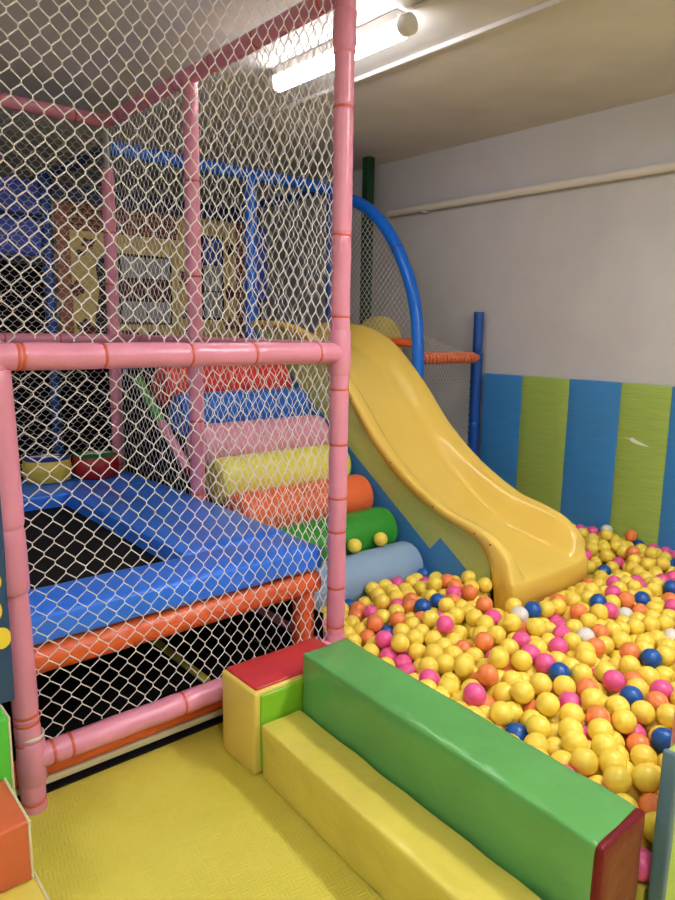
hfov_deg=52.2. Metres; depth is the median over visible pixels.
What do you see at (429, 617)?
ball
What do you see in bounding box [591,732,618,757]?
ball
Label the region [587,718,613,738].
ball
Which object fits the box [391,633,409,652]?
ball
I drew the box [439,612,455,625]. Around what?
ball
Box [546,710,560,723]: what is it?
ball
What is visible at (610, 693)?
ball
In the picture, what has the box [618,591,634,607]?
ball
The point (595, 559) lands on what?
ball
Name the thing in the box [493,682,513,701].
ball
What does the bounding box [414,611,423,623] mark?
ball
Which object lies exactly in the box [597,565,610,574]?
ball
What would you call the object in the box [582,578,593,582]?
ball
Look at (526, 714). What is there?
ball
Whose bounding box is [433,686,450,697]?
ball
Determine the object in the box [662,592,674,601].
ball
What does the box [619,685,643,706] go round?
ball
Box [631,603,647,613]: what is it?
ball
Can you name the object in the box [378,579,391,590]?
ball
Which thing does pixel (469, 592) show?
ball
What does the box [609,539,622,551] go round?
ball
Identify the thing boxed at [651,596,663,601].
ball
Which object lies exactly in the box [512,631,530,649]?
ball
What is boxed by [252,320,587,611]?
slide
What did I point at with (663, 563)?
ball
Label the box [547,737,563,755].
ball
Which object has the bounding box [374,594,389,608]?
ball
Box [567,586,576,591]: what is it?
ball
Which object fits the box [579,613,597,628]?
ball
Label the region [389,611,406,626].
ball
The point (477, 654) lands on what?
ball
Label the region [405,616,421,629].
ball
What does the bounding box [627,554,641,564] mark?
ball
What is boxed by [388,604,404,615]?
ball
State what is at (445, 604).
ball
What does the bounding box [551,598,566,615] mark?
ball
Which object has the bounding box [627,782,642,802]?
ball
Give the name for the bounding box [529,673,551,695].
ball
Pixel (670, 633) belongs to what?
ball
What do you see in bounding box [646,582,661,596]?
ball
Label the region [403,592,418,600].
ball
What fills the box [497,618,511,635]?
ball
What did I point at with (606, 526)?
ball
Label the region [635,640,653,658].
ball
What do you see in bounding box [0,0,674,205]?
ceiling
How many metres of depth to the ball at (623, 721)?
2.16 m
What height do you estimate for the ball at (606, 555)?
0.076 m
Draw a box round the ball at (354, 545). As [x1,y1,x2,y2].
[347,538,361,552]
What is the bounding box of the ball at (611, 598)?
[605,594,620,608]
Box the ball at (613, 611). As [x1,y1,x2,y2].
[603,602,618,619]
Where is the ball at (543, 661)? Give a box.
[535,653,555,673]
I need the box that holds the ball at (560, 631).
[552,625,570,637]
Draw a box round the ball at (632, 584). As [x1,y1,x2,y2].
[627,580,641,590]
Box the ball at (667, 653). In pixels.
[656,646,674,665]
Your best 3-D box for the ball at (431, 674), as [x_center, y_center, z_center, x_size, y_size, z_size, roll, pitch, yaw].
[0.336,0.842,2.529,0.076,0.076,0.076,-1,10,-10]
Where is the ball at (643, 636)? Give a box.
[635,633,654,647]
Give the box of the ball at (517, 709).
[506,701,522,724]
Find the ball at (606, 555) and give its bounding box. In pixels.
[600,549,613,561]
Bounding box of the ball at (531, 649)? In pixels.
[521,644,540,664]
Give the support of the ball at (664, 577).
on the balls at (484, 585)
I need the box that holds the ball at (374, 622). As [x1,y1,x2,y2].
[366,614,382,631]
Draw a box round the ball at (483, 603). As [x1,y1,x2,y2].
[476,596,492,613]
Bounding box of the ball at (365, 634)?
[359,629,375,645]
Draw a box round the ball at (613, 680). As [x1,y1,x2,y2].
[602,670,624,691]
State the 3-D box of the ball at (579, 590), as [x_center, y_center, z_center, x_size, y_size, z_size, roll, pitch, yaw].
[1.240,0.729,3.491,0.076,0.076,0.076,-2,10,-14]
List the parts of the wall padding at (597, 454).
panel, panel, panel, panel, panel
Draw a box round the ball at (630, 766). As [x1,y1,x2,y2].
[626,759,633,774]
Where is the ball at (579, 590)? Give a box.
[575,586,583,594]
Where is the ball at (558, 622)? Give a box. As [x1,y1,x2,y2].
[554,620,565,626]
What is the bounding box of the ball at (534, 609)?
[524,601,541,617]
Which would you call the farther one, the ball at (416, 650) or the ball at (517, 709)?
the ball at (416, 650)
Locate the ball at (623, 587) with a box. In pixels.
[612,581,626,591]
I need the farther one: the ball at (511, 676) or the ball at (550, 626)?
the ball at (550, 626)
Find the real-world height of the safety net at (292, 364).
1.142 m
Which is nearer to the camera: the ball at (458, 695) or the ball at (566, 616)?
the ball at (458, 695)
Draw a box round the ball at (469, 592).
[462,585,477,599]
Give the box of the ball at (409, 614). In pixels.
[405,612,414,617]
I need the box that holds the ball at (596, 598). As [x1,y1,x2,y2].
[589,594,606,606]
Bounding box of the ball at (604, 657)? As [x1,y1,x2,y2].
[597,654,609,661]
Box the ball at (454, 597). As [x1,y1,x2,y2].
[447,594,460,602]
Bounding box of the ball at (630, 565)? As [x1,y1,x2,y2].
[626,562,639,573]
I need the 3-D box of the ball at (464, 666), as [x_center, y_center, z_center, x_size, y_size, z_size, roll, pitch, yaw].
[0.463,0.793,2.525,0.076,0.076,0.077,8,12,36]
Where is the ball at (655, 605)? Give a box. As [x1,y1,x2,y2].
[646,601,662,613]
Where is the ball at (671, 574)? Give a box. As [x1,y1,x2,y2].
[666,571,674,579]
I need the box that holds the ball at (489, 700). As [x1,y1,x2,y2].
[477,694,495,706]
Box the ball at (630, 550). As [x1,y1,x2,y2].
[626,546,639,556]
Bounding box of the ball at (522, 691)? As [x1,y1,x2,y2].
[511,680,533,703]
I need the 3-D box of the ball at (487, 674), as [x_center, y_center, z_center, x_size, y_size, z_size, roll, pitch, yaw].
[0.532,0.797,2.444,0.076,0.076,0.076,8,12,36]
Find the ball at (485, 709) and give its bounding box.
[479,705,494,723]
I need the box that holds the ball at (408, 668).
[399,663,416,674]
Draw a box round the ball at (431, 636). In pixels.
[424,630,441,645]
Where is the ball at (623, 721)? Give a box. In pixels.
[611,708,636,733]
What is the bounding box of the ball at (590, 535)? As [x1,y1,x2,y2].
[585,534,598,540]
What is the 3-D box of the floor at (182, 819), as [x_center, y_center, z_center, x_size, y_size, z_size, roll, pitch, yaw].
[-1.032,1.208,1.603,8.240,0.060,11.400,-7,13,-40]
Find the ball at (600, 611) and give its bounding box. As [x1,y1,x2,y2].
[590,603,608,619]
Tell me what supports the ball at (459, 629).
on the balls at (484, 585)
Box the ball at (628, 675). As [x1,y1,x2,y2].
[623,671,643,684]
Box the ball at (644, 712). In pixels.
[630,700,655,724]
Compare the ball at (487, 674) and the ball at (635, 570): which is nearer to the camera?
the ball at (487, 674)
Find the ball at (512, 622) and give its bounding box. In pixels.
[503,613,521,631]
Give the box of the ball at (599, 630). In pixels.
[591,624,609,637]
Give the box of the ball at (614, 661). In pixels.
[607,657,620,671]
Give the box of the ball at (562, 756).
[550,750,572,767]
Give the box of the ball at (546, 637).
[540,633,554,650]
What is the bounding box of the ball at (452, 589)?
[446,586,461,597]
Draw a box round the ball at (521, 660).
[511,650,532,670]
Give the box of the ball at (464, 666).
[453,656,474,676]
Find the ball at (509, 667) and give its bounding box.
[501,663,518,671]
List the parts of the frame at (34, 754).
post, rail, rail, post, rail, rail, post, rail, rail, rail, post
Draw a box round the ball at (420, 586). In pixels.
[415,581,428,595]
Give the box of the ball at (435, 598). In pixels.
[429,593,443,608]
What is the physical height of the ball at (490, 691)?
0.076 m
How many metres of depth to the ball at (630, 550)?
3.97 m
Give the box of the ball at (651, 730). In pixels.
[648,725,666,746]
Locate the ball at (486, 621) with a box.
[476,615,493,628]
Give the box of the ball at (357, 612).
[348,608,363,621]
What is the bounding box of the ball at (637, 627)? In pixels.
[627,618,644,634]
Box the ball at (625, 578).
[620,575,633,584]
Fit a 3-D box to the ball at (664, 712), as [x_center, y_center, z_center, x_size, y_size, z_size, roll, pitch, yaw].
[1.067,0.856,2.220,0.076,0.076,0.076,-2,10,-18]
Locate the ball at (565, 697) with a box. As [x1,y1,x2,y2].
[558,691,581,708]
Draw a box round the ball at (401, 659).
[394,654,411,667]
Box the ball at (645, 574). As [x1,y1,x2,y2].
[639,571,652,580]
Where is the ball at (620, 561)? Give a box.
[612,557,624,569]
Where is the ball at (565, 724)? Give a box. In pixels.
[558,717,583,737]
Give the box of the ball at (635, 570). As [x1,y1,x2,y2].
[631,566,645,574]
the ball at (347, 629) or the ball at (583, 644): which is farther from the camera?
the ball at (347, 629)
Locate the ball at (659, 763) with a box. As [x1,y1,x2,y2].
[657,753,662,767]
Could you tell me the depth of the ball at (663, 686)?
2.35 m
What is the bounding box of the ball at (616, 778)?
[602,764,631,793]
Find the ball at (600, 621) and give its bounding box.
[598,619,606,624]
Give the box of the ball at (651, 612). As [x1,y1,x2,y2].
[644,609,660,617]
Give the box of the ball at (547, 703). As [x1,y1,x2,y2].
[536,692,559,716]
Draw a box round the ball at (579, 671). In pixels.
[570,663,592,683]
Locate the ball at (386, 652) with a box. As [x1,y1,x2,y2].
[379,647,397,660]
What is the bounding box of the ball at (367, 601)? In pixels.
[358,597,372,606]
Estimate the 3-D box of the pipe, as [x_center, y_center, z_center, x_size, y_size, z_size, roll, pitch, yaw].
[2.993,-1.414,2.785,0.073,0.075,7.890,-7,13,-40]
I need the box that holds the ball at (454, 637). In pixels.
[446,632,462,644]
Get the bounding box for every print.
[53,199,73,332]
[70,280,84,295]
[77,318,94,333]
[81,237,94,249]
[122,329,138,334]
[179,270,186,284]
[222,318,236,331]
[225,286,233,299]
[226,244,233,256]
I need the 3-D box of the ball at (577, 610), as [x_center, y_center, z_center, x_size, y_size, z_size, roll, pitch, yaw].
[1.064,0.714,3.042,0.076,0.077,0.076,-2,10,-16]
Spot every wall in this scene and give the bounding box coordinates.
[7,200,57,332]
[214,93,674,458]
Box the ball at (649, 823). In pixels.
[643,811,655,842]
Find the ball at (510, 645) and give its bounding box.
[500,638,518,658]
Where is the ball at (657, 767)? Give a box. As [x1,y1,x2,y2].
[648,763,660,774]
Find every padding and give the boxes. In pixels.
[480,373,674,550]
[647,744,674,899]
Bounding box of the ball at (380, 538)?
[374,532,387,545]
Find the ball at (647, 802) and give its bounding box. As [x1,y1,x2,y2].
[637,793,657,813]
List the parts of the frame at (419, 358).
rail, rail, post, post, post, post, rail, post, post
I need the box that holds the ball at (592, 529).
[587,526,598,535]
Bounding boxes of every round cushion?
[22,453,71,483]
[72,450,118,479]
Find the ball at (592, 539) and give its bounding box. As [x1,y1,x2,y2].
[586,537,598,545]
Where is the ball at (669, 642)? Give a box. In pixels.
[657,638,674,650]
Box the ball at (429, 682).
[421,679,436,687]
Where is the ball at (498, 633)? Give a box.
[487,625,505,644]
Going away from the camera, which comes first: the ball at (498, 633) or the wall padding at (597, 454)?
the ball at (498, 633)
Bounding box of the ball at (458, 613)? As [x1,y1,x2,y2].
[448,607,464,624]
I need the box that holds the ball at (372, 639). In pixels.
[366,636,381,651]
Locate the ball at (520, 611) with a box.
[511,606,528,621]
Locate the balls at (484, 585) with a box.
[319,524,674,770]
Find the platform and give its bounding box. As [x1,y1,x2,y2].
[122,367,156,473]
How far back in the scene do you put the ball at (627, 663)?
2.59 m
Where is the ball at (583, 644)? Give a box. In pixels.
[575,641,594,653]
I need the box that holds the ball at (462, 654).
[455,652,474,664]
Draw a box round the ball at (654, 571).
[648,568,662,576]
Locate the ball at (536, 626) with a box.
[527,617,545,635]
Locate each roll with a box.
[152,364,290,406]
[169,388,309,436]
[186,415,328,468]
[205,444,350,503]
[225,474,373,527]
[279,507,397,560]
[314,541,422,609]
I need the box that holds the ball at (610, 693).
[607,690,619,696]
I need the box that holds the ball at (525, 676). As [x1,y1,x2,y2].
[518,672,530,681]
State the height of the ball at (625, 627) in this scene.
0.076 m
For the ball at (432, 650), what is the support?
on the balls at (484, 585)
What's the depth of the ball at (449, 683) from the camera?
2.42 m
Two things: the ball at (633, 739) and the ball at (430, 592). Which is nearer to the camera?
the ball at (633, 739)
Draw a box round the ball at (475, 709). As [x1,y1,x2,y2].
[467,705,484,717]
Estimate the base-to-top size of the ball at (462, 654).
0.077 m
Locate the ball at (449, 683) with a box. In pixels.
[438,676,458,696]
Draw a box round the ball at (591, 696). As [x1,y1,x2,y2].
[581,687,604,709]
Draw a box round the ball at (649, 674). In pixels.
[637,666,659,684]
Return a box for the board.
[362,316,401,350]
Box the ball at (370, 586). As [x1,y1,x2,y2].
[365,582,379,596]
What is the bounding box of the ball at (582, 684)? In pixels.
[576,677,598,697]
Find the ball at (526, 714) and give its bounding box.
[520,709,539,726]
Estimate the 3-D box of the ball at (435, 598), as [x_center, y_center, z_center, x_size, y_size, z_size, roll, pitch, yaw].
[0.467,0.707,3.218,0.077,0.077,0.077,-2,10,-16]
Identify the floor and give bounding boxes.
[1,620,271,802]
[28,575,494,899]
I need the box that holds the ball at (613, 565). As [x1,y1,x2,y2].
[606,561,618,572]
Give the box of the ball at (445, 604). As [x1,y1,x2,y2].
[438,597,454,612]
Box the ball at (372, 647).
[363,643,379,656]
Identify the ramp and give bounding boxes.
[134,376,225,507]
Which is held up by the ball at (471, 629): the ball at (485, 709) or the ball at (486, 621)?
the ball at (486, 621)
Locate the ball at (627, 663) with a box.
[619,655,639,673]
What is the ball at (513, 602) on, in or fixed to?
on the balls at (484, 585)
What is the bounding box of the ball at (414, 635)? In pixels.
[406,629,423,645]
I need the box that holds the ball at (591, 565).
[587,560,595,573]
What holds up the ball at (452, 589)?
on the balls at (484, 585)
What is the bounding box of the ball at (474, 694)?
[463,682,485,705]
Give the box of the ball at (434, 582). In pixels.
[427,576,442,590]
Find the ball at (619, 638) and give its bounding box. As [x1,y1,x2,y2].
[611,631,630,649]
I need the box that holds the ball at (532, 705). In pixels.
[522,700,543,715]
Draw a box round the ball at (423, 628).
[414,624,429,641]
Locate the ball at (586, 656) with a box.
[576,648,596,667]
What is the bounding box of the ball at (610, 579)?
[606,576,620,585]
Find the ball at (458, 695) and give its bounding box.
[451,690,469,705]
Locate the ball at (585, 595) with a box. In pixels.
[580,590,594,604]
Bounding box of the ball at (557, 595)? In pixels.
[549,593,566,602]
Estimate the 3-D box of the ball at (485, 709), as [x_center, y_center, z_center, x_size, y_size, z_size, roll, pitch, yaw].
[0.484,0.881,2.270,0.077,0.076,0.076,-5,11,-30]
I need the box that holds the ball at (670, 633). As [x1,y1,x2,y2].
[664,628,674,639]
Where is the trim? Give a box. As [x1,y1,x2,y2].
[81,0,568,186]
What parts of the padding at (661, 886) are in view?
panel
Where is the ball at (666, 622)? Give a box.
[657,615,674,630]
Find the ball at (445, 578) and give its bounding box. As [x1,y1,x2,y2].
[440,574,453,588]
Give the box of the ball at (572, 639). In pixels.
[563,632,581,650]
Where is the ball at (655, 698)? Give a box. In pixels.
[644,691,668,713]
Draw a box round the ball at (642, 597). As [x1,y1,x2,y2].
[634,591,650,604]
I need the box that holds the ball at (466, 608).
[462,604,476,619]
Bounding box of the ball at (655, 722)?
[641,716,660,736]
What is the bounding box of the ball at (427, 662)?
[418,656,438,672]
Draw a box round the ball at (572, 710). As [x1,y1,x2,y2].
[559,703,583,724]
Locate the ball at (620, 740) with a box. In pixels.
[614,730,624,746]
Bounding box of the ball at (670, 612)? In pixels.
[661,609,674,618]
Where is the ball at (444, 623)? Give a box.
[436,615,453,633]
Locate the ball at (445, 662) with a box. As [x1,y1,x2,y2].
[436,654,453,673]
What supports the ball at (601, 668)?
on the balls at (484, 585)
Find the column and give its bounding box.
[359,156,374,324]
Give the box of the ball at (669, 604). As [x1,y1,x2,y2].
[664,599,674,610]
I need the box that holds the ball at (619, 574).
[612,572,624,577]
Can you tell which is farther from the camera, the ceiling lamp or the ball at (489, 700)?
the ceiling lamp
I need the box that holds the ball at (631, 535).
[624,529,637,541]
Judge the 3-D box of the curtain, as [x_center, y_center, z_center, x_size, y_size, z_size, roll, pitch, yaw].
[-3.104,-0.287,4.352,5.900,1.880,0.020,-7,13,-40]
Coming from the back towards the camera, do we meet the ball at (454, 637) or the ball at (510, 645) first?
the ball at (454, 637)
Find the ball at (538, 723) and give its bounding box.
[525,714,550,737]
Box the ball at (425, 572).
[417,567,430,576]
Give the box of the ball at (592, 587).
[583,583,599,593]
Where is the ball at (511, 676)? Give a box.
[501,670,522,684]
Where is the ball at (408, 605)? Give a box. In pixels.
[403,598,416,612]
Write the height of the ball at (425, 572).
0.077 m
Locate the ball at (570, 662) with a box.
[561,657,578,676]
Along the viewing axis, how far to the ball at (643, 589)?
3.37 m
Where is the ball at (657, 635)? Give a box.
[649,630,666,648]
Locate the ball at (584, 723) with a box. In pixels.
[582,714,587,725]
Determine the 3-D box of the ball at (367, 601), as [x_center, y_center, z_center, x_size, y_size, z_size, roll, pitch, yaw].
[0.136,0.761,3.398,0.076,0.076,0.076,-3,11,-22]
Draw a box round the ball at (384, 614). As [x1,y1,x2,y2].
[375,609,389,624]
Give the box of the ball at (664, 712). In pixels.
[656,703,674,728]
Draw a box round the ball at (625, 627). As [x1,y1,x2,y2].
[615,620,629,634]
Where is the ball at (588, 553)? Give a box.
[585,549,591,559]
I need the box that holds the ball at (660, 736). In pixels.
[651,727,671,752]
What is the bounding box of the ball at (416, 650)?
[408,643,425,660]
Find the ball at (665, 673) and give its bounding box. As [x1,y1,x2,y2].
[655,666,673,682]
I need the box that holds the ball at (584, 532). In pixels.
[578,528,588,538]
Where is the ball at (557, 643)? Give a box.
[548,637,567,653]
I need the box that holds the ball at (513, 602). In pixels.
[505,597,522,613]
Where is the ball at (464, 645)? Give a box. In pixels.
[455,640,472,652]
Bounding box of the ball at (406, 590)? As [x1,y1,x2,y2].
[402,587,415,595]
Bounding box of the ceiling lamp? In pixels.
[267,9,417,92]
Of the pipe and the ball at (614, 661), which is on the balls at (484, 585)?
the ball at (614, 661)
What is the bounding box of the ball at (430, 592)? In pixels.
[424,589,437,600]
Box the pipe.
[387,161,674,216]
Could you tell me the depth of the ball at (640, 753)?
2.04 m
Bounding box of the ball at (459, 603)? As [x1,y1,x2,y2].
[455,599,468,608]
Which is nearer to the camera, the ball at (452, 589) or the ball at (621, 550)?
the ball at (452, 589)
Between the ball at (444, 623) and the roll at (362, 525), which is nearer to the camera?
the ball at (444, 623)
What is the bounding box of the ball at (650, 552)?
[645,547,658,558]
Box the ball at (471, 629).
[467,626,475,638]
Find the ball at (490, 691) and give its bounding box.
[487,684,495,699]
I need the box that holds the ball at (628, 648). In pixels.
[619,642,639,658]
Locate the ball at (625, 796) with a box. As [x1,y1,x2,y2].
[616,793,638,807]
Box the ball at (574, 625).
[565,619,582,632]
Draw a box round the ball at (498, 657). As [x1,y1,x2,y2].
[488,647,508,668]
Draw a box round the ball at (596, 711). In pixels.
[586,705,610,723]
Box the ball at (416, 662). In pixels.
[412,659,420,673]
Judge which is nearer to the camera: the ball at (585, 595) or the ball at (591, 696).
the ball at (591, 696)
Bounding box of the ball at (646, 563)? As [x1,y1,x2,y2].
[640,558,654,570]
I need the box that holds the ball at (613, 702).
[605,695,629,716]
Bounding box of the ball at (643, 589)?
[637,587,652,599]
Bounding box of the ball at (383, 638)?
[375,630,392,648]
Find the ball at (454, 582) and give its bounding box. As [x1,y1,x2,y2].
[447,579,462,591]
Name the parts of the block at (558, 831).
panel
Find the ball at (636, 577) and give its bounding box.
[630,575,643,581]
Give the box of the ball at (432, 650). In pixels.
[424,644,443,659]
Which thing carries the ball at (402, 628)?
on the balls at (484, 585)
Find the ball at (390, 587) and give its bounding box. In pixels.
[385,584,399,596]
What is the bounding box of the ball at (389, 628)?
[378,625,392,634]
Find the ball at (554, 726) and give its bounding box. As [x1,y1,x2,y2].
[546,723,560,738]
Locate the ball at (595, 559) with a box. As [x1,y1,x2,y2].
[590,556,601,568]
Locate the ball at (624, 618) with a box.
[614,615,629,622]
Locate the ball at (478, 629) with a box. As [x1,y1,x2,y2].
[472,626,487,639]
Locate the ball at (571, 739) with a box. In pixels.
[561,729,587,753]
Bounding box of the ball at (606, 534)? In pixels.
[600,529,612,540]
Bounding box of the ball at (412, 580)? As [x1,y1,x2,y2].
[405,575,418,589]
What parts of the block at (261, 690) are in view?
panel, panel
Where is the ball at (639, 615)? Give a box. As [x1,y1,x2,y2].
[629,612,645,620]
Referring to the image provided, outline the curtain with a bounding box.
[0,262,111,479]
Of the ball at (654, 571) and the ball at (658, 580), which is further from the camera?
the ball at (654, 571)
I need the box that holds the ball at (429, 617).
[422,610,438,627]
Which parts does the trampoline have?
rail, frame rail, leg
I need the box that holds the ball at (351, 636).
[345,633,361,645]
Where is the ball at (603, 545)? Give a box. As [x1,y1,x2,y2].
[598,541,610,552]
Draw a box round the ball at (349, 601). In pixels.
[345,599,354,613]
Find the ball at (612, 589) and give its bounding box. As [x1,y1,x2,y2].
[604,585,620,596]
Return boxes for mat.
[361,561,651,899]
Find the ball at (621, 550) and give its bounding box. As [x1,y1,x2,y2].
[616,545,627,557]
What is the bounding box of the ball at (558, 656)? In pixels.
[550,651,566,661]
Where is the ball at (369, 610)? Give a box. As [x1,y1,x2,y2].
[363,605,377,617]
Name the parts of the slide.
panel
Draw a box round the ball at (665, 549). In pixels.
[660,546,671,552]
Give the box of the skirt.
[224,599,322,650]
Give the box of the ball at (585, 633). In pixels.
[576,627,594,640]
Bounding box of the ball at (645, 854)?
[638,847,651,881]
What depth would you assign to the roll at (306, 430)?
3.97 m
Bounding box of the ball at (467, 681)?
[461,679,480,689]
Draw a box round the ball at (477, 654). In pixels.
[466,647,483,665]
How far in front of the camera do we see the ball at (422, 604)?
3.11 m
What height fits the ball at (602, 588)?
0.076 m
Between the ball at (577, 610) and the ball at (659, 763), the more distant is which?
the ball at (577, 610)
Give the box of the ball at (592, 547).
[585,542,598,554]
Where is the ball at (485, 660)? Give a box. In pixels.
[476,658,489,667]
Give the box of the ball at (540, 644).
[528,638,547,652]
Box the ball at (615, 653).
[608,650,620,657]
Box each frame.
[0,0,356,815]
[0,140,483,455]
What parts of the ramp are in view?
rail, rail, rail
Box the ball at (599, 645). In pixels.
[587,637,605,656]
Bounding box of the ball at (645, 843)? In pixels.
[641,835,651,851]
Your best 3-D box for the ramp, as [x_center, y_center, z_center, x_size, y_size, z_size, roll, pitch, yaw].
[-0.408,0.198,4.037,0.972,1.208,1.580,-7,13,-40]
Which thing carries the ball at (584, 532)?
on the balls at (484, 585)
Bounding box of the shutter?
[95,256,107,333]
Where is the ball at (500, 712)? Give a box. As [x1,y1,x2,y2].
[489,701,513,725]
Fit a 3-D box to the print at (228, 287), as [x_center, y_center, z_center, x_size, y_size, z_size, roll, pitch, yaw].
[-0.919,-1.345,5.889,0.092,0.135,0.013,-7,13,-40]
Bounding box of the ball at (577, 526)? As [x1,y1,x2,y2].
[576,524,585,528]
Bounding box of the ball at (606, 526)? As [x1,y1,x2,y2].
[600,524,612,531]
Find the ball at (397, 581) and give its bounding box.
[390,577,403,585]
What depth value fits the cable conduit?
2.92 m
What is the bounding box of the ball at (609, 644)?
[598,636,614,654]
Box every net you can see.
[0,0,334,342]
[0,112,113,476]
[11,364,330,737]
[110,15,333,630]
[350,208,410,336]
[424,336,470,444]
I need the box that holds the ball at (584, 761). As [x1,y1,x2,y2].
[570,747,598,775]
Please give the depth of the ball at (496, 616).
2.97 m
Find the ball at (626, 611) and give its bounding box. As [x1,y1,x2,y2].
[618,607,632,616]
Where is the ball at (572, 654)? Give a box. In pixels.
[565,651,575,658]
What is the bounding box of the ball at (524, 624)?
[516,622,531,635]
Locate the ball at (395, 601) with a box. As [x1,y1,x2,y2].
[389,599,403,606]
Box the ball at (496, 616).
[484,609,501,624]
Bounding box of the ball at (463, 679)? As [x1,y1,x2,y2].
[460,666,477,681]
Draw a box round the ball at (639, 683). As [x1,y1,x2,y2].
[625,677,648,697]
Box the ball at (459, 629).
[451,625,467,639]
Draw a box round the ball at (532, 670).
[520,665,539,675]
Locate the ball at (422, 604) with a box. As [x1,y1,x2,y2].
[414,598,430,611]
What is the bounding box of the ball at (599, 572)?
[594,570,607,577]
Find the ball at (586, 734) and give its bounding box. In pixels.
[582,726,591,740]
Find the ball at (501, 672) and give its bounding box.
[495,669,504,683]
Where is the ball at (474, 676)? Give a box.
[470,671,489,690]
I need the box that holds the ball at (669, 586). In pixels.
[663,580,674,593]
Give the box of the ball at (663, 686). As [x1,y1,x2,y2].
[649,679,673,700]
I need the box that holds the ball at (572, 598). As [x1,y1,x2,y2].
[565,592,581,606]
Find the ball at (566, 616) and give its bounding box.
[561,610,572,621]
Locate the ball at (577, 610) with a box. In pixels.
[569,603,587,619]
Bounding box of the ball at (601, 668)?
[594,661,615,681]
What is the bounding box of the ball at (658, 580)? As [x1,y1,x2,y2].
[648,577,663,589]
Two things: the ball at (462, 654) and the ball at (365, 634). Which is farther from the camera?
the ball at (365, 634)
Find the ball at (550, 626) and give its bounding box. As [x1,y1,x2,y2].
[544,621,555,633]
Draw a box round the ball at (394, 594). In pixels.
[389,589,403,601]
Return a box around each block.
[222,637,326,773]
[262,710,541,899]
[303,638,644,899]
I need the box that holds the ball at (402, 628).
[393,623,409,635]
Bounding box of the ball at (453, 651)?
[444,645,462,660]
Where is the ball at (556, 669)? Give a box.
[548,662,570,680]
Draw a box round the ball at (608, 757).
[598,749,626,771]
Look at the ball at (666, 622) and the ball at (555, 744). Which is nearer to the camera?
the ball at (555, 744)
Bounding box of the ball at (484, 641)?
[474,632,493,650]
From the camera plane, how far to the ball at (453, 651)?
2.70 m
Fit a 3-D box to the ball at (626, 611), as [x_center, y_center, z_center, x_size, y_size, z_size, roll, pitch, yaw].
[1.321,0.760,3.171,0.076,0.076,0.077,-1,10,-13]
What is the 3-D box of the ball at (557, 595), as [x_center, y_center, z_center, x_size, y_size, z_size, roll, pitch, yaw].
[1.011,0.697,3.166,0.076,0.076,0.077,0,10,-8]
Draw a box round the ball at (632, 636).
[629,634,637,643]
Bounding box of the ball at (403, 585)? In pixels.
[398,582,411,590]
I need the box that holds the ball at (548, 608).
[539,600,554,617]
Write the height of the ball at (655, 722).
0.076 m
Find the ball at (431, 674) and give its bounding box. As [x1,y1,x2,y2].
[419,669,439,685]
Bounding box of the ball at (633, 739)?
[625,733,651,753]
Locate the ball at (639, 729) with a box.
[621,723,646,741]
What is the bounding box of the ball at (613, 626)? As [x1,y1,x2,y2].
[605,621,622,637]
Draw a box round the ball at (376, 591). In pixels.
[370,587,385,600]
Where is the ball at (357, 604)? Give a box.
[350,601,364,610]
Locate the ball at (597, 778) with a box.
[589,775,605,787]
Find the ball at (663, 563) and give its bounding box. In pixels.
[655,557,669,570]
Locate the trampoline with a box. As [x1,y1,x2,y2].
[13,469,321,795]
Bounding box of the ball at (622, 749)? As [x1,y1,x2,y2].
[618,744,629,760]
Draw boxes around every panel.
[0,175,39,214]
[0,216,41,255]
[0,497,14,703]
[50,182,244,337]
[257,228,266,300]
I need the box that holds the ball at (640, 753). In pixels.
[630,744,657,766]
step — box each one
[0,704,15,793]
[0,777,33,892]
[0,871,49,899]
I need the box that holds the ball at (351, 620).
[345,615,359,626]
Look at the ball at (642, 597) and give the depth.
3.26 m
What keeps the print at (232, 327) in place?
attached to the panel at (72, 259)
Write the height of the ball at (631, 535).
0.076 m
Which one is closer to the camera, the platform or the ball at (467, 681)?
the ball at (467, 681)
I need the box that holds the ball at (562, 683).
[553,675,575,695]
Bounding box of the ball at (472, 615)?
[466,609,482,626]
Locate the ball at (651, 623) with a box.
[642,616,659,631]
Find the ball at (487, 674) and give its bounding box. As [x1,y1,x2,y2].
[477,664,498,685]
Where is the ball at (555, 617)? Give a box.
[548,614,562,622]
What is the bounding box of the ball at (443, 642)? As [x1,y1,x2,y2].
[435,637,452,651]
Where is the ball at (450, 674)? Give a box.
[440,672,460,688]
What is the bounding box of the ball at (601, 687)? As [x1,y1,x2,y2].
[597,682,607,696]
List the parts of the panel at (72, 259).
pane, pane, pane, pane, pane, pane, pane, pane, pane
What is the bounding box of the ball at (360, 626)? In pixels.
[353,622,367,634]
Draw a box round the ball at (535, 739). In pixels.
[524,732,548,752]
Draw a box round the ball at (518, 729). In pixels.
[505,722,527,740]
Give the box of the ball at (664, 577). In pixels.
[655,574,669,581]
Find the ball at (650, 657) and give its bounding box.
[640,648,661,668]
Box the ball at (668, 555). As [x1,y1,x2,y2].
[659,552,672,560]
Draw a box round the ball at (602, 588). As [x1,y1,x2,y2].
[599,585,607,595]
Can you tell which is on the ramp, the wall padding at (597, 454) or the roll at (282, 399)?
the roll at (282, 399)
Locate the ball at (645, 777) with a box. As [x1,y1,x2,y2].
[631,763,659,792]
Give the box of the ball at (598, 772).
[585,758,602,777]
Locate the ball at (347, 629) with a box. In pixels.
[344,625,355,636]
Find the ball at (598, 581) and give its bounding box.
[592,578,605,586]

